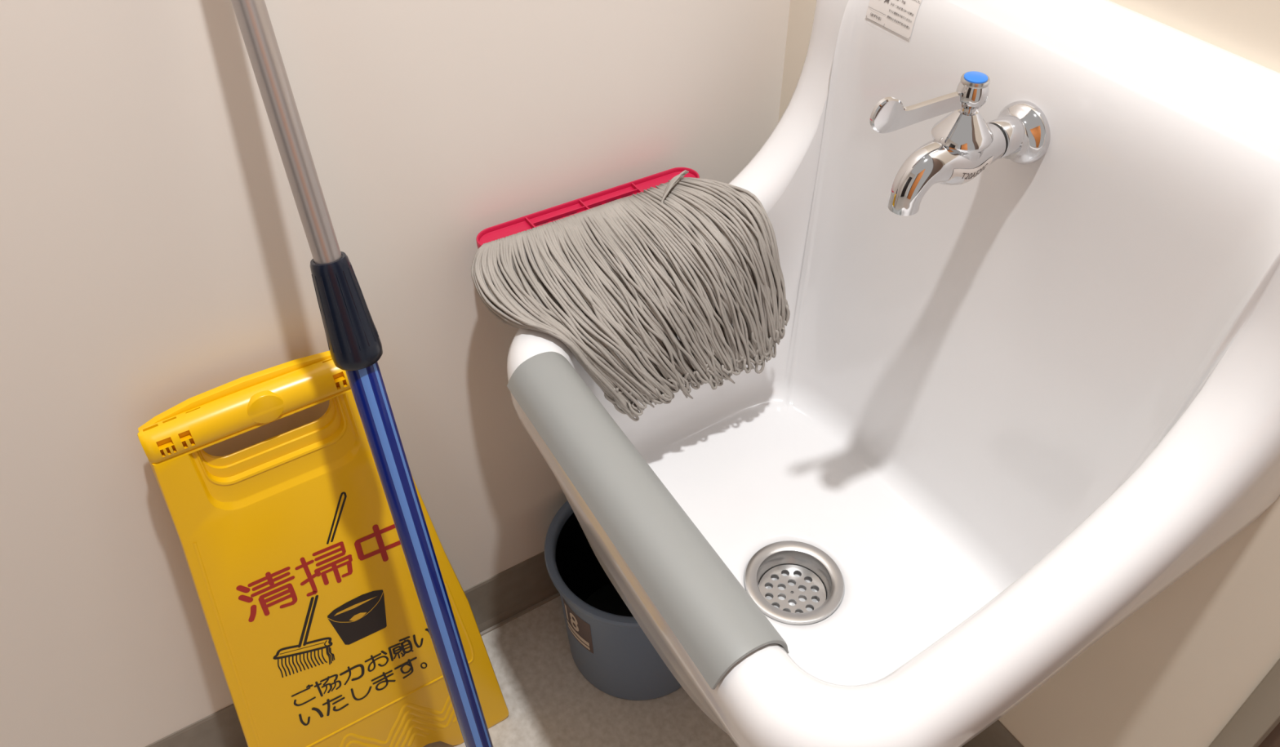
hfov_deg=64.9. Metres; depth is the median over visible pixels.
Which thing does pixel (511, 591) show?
baseboard
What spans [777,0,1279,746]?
wall
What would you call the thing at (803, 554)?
sink drain
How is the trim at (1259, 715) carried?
attached to the wall at (1174, 673)
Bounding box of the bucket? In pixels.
[544,500,681,700]
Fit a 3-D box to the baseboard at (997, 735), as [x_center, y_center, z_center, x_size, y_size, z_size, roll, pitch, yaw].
[0.319,0.336,1.248,0.004,0.098,0.638,-23,48,-23]
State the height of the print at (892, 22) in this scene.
0.002 m
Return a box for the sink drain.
[744,540,844,625]
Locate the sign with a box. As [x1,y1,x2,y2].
[137,351,508,746]
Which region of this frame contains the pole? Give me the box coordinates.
[231,0,493,746]
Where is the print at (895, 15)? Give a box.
[888,9,911,22]
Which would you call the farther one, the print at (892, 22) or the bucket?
the bucket
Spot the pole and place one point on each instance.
(353, 340)
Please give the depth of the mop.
0.91 m
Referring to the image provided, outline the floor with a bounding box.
[422,595,737,746]
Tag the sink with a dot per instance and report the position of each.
(1011, 411)
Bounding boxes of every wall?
[0,0,790,746]
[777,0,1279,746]
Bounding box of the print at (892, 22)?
[886,16,908,28]
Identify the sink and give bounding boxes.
[506,0,1279,746]
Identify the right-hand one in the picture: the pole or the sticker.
the sticker
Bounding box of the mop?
[471,167,790,421]
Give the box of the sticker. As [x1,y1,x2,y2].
[865,0,921,39]
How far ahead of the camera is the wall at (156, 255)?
0.86 m
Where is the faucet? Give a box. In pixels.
[870,71,1050,215]
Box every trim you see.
[480,591,559,635]
[1208,657,1279,746]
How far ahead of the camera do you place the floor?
1.24 m
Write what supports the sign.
on the floor
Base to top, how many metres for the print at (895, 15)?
0.002 m
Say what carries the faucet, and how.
attached to the sink
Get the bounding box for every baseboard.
[145,551,558,746]
[962,719,1023,746]
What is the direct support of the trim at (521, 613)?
attached to the wall at (156, 255)

